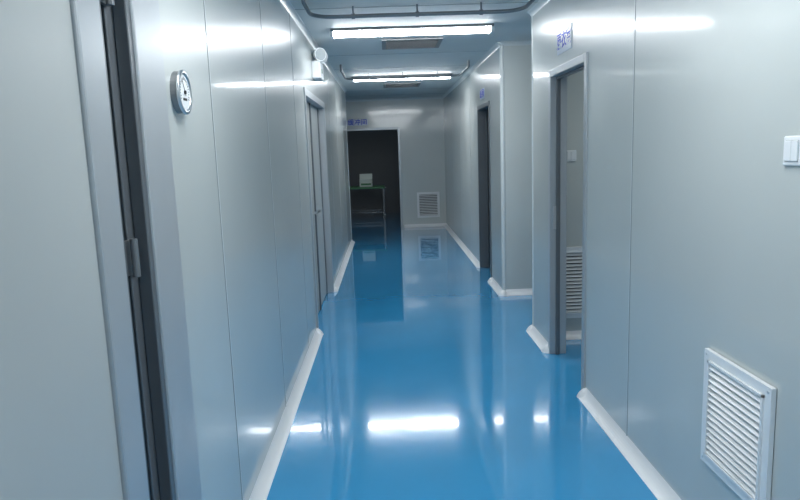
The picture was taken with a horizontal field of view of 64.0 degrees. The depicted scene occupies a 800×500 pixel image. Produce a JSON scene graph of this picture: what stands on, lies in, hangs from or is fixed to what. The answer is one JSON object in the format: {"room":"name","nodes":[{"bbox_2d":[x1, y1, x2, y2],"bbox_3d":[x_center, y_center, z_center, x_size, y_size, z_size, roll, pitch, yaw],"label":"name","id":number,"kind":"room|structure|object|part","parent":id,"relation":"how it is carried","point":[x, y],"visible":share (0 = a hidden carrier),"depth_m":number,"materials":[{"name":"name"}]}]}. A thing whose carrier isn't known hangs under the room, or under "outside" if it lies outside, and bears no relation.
{"room":"clean room","nodes":[
{"label":"clean room","id":0,"kind":"room"},
{"bbox_2d":[289,0,538,99],"bbox_3d":[-0.201,-2.222,7.244,8.000,0.100,21.000,-2,9,-1],"label":"ceiling","id":1,"kind":"structure","parent":0,"point":[515,26],"depth_m":6.18,"materials":[{"name":"paint"}]},
{"bbox_2d":[352,73,451,81],"bbox_3d":[0.027,-2.417,8.990,1.400,0.062,0.180,-2,9,-1],"label":"ceiling lamp","id":2,"kind":"object","parent":1,"relation":"attached to","point":[445,73],"depth_m":8.92,"materials":[{"name":"white plastic"}]},
{"bbox_2d":[383,82,420,87],"bbox_3d":[0.026,-2.632,10.222,0.580,0.015,0.600,-2,9,-1],"label":"ceiling vent","id":3,"kind":"object","parent":1,"relation":"in","point":[414,84],"depth_m":10.16,"materials":[{"name":"grey metal"}]},
{"bbox_2d":[340,60,469,79],"bbox_3d":[0.048,-2.271,8.131,1.558,0.090,0.984,-2,9,-1],"label":"conduit","id":4,"kind":"object","parent":1,"relation":"attached to","point":[468,61],"depth_m":8.59,"materials":[{"name":"grey metal"}]},
{"bbox_2d":[330,23,493,39],"bbox_3d":[0.103,-1.887,5.532,1.400,0.062,0.180,-2,9,-1],"label":"ceiling lamp","id":5,"kind":"object","parent":1,"relation":"attached to","point":[461,28],"depth_m":5.46,"materials":[{"name":"white plastic"}]},
{"bbox_2d":[382,37,442,49],"bbox_3d":[0.112,-2.030,6.294,0.580,0.015,0.550,-2,9,-1],"label":"ceiling vent","id":6,"kind":"object","parent":1,"relation":"in","point":[431,42],"depth_m":6.24,"materials":[{"name":"grey metal"}]},
{"bbox_2d":[301,0,534,18],"bbox_3d":[0.130,-1.700,4.400,1.558,0.090,0.534,-2,9,-1],"label":"conduit","id":7,"kind":"object","parent":1,"relation":"attached to","point":[480,11],"depth_m":4.63,"materials":[{"name":"grey metal"}]},
{"bbox_2d":[346,99,489,226],"bbox_3d":[-0.277,-1.744,13.033,8.000,2.600,0.100,-2,9,-1],"label":"wall","id":8,"kind":"structure","parent":0,"point":[420,122],"depth_m":12.93,"materials":[{"name":"paint"}]},
{"bbox_2d":[347,119,367,125],"bbox_3d":[-0.855,-2.561,12.841,0.420,0.132,0.008,-2,9,-1],"label":"room sign","id":9,"kind":"object","parent":8,"relation":"attached to","point":[352,122],"visible":0.99,"depth_m":12.84,"materials":[{"name":"blue"}]},
{"bbox_2d":[347,127,402,227],"bbox_3d":[-0.642,-1.454,13.070,1.350,2.040,0.140,-2,9,-1],"label":"door frame","id":10,"kind":"structure","parent":8,"relation":"in","point":[378,128],"depth_m":12.93,"materials":[{"name":"silver metal"}]},
{"bbox_2d":[346,97,442,101],"bbox_3d":[-1.724,-2.946,12.749,5.190,0.039,0.035,-2,9,-1],"label":"trim","id":11,"kind":"structure","parent":8,"relation":"attached to","point":[418,98],"depth_m":12.78,"materials":[{"name":"white metal"}]},
{"bbox_2d":[404,223,445,227],"bbox_3d":[-1.635,-0.425,13.127,5.190,0.059,0.055,-2,9,-1],"label":"baseboard","id":12,"kind":"structure","parent":8,"relation":"attached to","point":[434,224],"depth_m":13.17,"materials":[{"name":"white plastic"}]},
{"bbox_2d":[417,192,439,217],"bbox_3d":[0.583,-0.926,13.114,0.460,0.520,0.024,-2,9,-1],"label":"air vent","id":13,"kind":"object","parent":8,"relation":"in","point":[428,203],"visible":1,"depth_m":13.11,"materials":[{"name":"white plastic"}]},
{"bbox_2d":[317,263,586,397],"bbox_3d":[0.188,0.577,6.212,1.956,0.058,4.655,-2,9,-1],"label":"caps","id":14,"kind":"object","parent":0,"point":[545,349],"depth_m":5.42,"materials":[{"name":"white plastic"}]},
{"bbox_2d":[266,213,656,499],"bbox_3d":[-0.107,0.445,7.655,8.000,0.100,21.000,-2,9,-1],"label":"floor","id":15,"kind":"structure","parent":0,"point":[425,382],"depth_m":4.03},
{"bbox_2d":[350,185,384,218],"bbox_3d":[-1.121,-1.127,15.281,1.560,0.754,0.708,-2,9,-1],"label":"work table","id":16,"kind":"object","parent":15,"relation":"on","point":[374,186],"visible":0.54,"depth_m":15.00,"materials":[{"name":"silver metal"}]},
{"bbox_2d":[359,174,372,186],"bbox_3d":[-0.809,-1.653,15.173,0.300,0.298,0.229,-2,9,-1],"label":"carton","id":17,"kind":"object","parent":16,"relation":"on","point":[365,180],"visible":0.94,"depth_m":15.08,"materials":[{"name":"white cardboard"}]},
{"bbox_2d":[158,0,799,499],"bbox_3d":[-0.155,-0.896,7.499,8.200,2.600,21.100,-2,9,-1],"label":"wall","id":18,"kind":"structure","parent":0,"point":[715,223],"depth_m":2.84,"materials":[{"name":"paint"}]},
{"bbox_2d":[100,0,175,499],"bbox_3d":[-0.717,0.332,1.232,0.122,2.120,1.165,-2,9,-1],"label":"door frame","id":19,"kind":"structure","parent":18,"relation":"in","point":[116,20],"depth_m":1.72,"materials":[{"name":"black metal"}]},
{"bbox_2d":[0,0,149,499],"bbox_3d":[-0.692,0.363,1.184,0.059,2.050,0.940,-2,9,-1],"label":"door","id":20,"kind":"structure","parent":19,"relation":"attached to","point":[58,438],"depth_m":1.31,"materials":[{"name":"paint"}]},
{"bbox_3d":[-0.700,0.304,1.572,0.059,2.050,0.125,-2,9,-1],"label":"stile","id":21,"kind":"part","parent":20,"relation":"part of","materials":[{"name":"grey metal"}]},
{"bbox_3d":[-0.702,0.293,1.641,0.048,2.050,0.015,-2,9,-1],"label":"stile edge","id":22,"kind":"part","parent":20,"relation":"part of","materials":[{"name":"grey metal"}]},
{"bbox_3d":[-0.693,0.170,1.681,0.036,1.760,0.100,-2,9,-1],"label":"hinges","id":23,"kind":"part","parent":19,"relation":"part of","materials":[{"name":"grey metal"}]},
{"bbox_2d":[129,0,201,499],"bbox_3d":[-0.683,0.196,1.910,0.022,2.180,0.215,-2,9,-1],"label":"door frame","id":24,"kind":"structure","parent":18,"relation":"attached to","point":[145,16],"depth_m":1.86,"materials":[{"name":"silver metal"}]},
{"bbox_2d":[170,70,191,114],"bbox_3d":[-0.698,-0.503,2.043,0.030,0.140,0.140,-2,9,-1],"label":"pressure gauge","id":25,"kind":"object","parent":18,"relation":"attached to","point":[180,86],"visible":1,"depth_m":2.01,"materials":[{"name":"silver metal"}]},
{"bbox_2d":[249,239,354,499],"bbox_3d":[-2.338,0.963,4.273,3.395,0.059,14.255,-2,9,-1],"label":"baseboard","id":26,"kind":"structure","parent":18,"relation":"attached to","point":[261,489],"depth_m":3.74,"materials":[{"name":"white plastic"}]},
{"bbox_2d":[306,102,319,312],"bbox_3d":[-0.846,-0.342,5.882,0.035,2.025,0.795,-2,9,-1],"label":"leaf","id":27,"kind":"object","parent":18,"relation":"attached to","point":[307,104],"visible":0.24,"depth_m":6.17,"materials":[{"name":"paint"}]},
{"bbox_2d":[280,0,346,92],"bbox_3d":[-2.436,-1.555,3.875,3.375,0.039,14.235,-2,9,-1],"label":"trim","id":28,"kind":"structure","parent":18,"relation":"attached to","point":[286,3],"depth_m":5.41,"materials":[{"name":"white metal"}]},
{"bbox_2d":[309,103,321,309],"bbox_3d":[-0.830,-0.404,6.282,0.015,2.025,0.045,-2,9,-1],"label":"astragal","id":29,"kind":"object","parent":18,"relation":"hanging from","point":[311,137],"visible":1,"depth_m":6.26,"materials":[{"name":"silver metal"}]},
{"bbox_2d":[303,87,333,328],"bbox_3d":[-0.829,-0.431,6.276,0.124,2.100,1.730,-2,9,-1],"label":"frame","id":30,"kind":"object","parent":18,"relation":"attached to","point":[309,97],"visible":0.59,"depth_m":6.98,"materials":[{"name":"silver metal"}]},
{"bbox_2d":[311,105,326,302],"bbox_3d":[-0.864,-0.464,6.677,0.035,2.025,0.785,-2,9,-1],"label":"leaf","id":31,"kind":"object","parent":18,"relation":"attached to","point":[314,118],"visible":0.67,"depth_m":6.70,"materials":[{"name":"paint"}]},
{"bbox_2d":[312,47,327,81],"bbox_3d":[-0.758,-1.762,6.088,0.135,0.281,0.300,-2,9,-1],"label":"emergency light","id":32,"kind":"object","parent":18,"relation":"attached to","point":[320,55],"visible":1,"depth_m":5.96,"materials":[{"name":"white plastic"}]},
{"bbox_2d":[317,108,327,292],"bbox_3d":[-0.835,-0.403,6.277,0.006,2.025,1.595,-2,9,-1],"label":"stile","id":33,"kind":"object","parent":18,"relation":"attached to","point":[317,108],"visible":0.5,"depth_m":7.01,"materials":[{"name":"silver metal"}]},
{"bbox_2d":[203,0,635,499],"bbox_3d":[0.153,-0.622,5.477,1.852,2.551,14.012,-2,9,-1],"label":"trim","id":34,"kind":"structure","parent":18,"relation":"attached to","point":[203,0],"depth_m":3.21,"materials":[{"name":"grey metal"}]},
{"bbox_2d":[345,15,533,326],"bbox_3d":[0.095,-1.005,8.151,1.942,2.600,6.002,-2,9,-1],"label":"trim corners","id":35,"kind":"structure","parent":18,"relation":"attached to","point":[502,103],"depth_m":6.56,"materials":[{"name":"white metal"}]},
{"bbox_2d":[480,88,484,99],"bbox_3d":[0.991,-1.883,7.727,0.008,0.120,0.340,-2,9,-1],"label":"room sign","id":36,"kind":"object","parent":18,"relation":"attached to","point":[482,92],"visible":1,"depth_m":7.67,"materials":[{"name":"blue"}]},
{"bbox_2d":[477,101,491,277],"bbox_3d":[1.087,-0.728,7.835,0.124,2.080,0.940,-2,9,-1],"label":"frame","id":37,"kind":"object","parent":18,"relation":"attached to","point":[483,132],"visible":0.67,"depth_m":8.21,"materials":[{"name":"silver metal"}]},
{"bbox_2d":[442,41,531,98],"bbox_3d":[2.326,-2.607,9.627,2.845,0.039,6.485,-2,9,-1],"label":"trim","id":38,"kind":"structure","parent":18,"relation":"attached to","point":[495,47],"depth_m":7.24,"materials":[{"name":"white metal"}]},
{"bbox_2d":[444,223,531,295],"bbox_3d":[2.404,-0.086,10.005,2.865,0.059,6.505,-2,9,-1],"label":"baseboard","id":39,"kind":"structure","parent":18,"relation":"attached to","point":[510,292],"depth_m":7.41,"materials":[{"name":"white plastic"}]},
{"bbox_2d":[527,0,549,15],"bbox_3d":[2.515,-1.288,1.014,2.845,0.039,8.285,-2,9,-1],"label":"trim","id":40,"kind":"structure","parent":18,"relation":"attached to","point":[540,3],"depth_m":4.79,"materials":[{"name":"white metal"}]},
{"bbox_2d":[553,206,555,228],"bbox_3d":[1.126,-0.237,4.668,0.020,0.170,0.014,-2,9,-1],"label":"strike plate","id":41,"kind":"object","parent":18,"relation":"attached to","point":[554,207],"visible":1,"depth_m":4.66,"materials":[{"name":"silver metal"}]},
{"bbox_2d":[557,23,571,55],"bbox_3d":[1.068,-1.367,4.165,0.008,0.150,0.340,-2,9,-1],"label":"room sign","id":42,"kind":"object","parent":18,"relation":"attached to","point":[564,36],"visible":1,"depth_m":4.14,"materials":[{"name":"blue"}]},
{"bbox_2d":[548,52,588,388],"bbox_3d":[1.160,-0.160,4.292,0.030,2.030,0.780,-2,9,-1],"label":"door frame","id":43,"kind":"object","parent":18,"relation":"attached to","point":[558,79],"visible":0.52,"depth_m":4.64,"materials":[{"name":"silver metal"}]},
{"bbox_2d":[567,150,575,161],"bbox_3d":[1.333,-0.734,4.990,0.086,0.086,0.013,-2,9,-1],"label":"light switch","id":44,"kind":"object","parent":18,"relation":"attached to","point":[571,154],"visible":0.84,"depth_m":4.98,"materials":[{"name":"white plastic"}]},
{"bbox_2d":[566,247,581,317],"bbox_3d":[1.503,0.259,5.140,0.440,0.580,0.024,-2,9,-1],"label":"air vent","id":45,"kind":"object","parent":18,"relation":"in","point":[573,254],"visible":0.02,"depth_m":5.14,"materials":[{"name":"white plastic"}]},
{"bbox_2d":[566,330,581,339],"bbox_3d":[2.602,0.646,5.208,2.680,0.059,0.055,-2,9,-1],"label":"baseboard","id":46,"kind":"structure","parent":18,"relation":"attached to","point":[570,335],"depth_m":5.20,"materials":[{"name":"white plastic"}]},
{"bbox_2d":[526,326,680,499],"bbox_3d":[2.593,1.231,1.412,2.865,0.059,8.305,-2,9,-1],"label":"baseboard","id":47,"kind":"structure","parent":18,"relation":"attached to","point":[650,476],"depth_m":3.26,"materials":[{"name":"white plastic"}]},
{"bbox_2d":[700,348,776,499],"bbox_3d":[1.165,0.620,2.236,0.024,0.445,0.425,-2,9,-1],"label":"air vent","id":48,"kind":"object","parent":18,"relation":"in","point":[739,407],"visible":1,"depth_m":2.20,"materials":[{"name":"white plastic"}]},
{"bbox_2d":[783,136,799,165],"bbox_3d":[1.143,-0.288,1.863,0.013,0.086,0.086,-2,9,-1],"label":"light switch","id":49,"kind":"object","parent":18,"relation":"attached to","point":[791,153],"visible":1,"depth_m":1.86,"materials":[{"name":"white plastic"}]}
]}

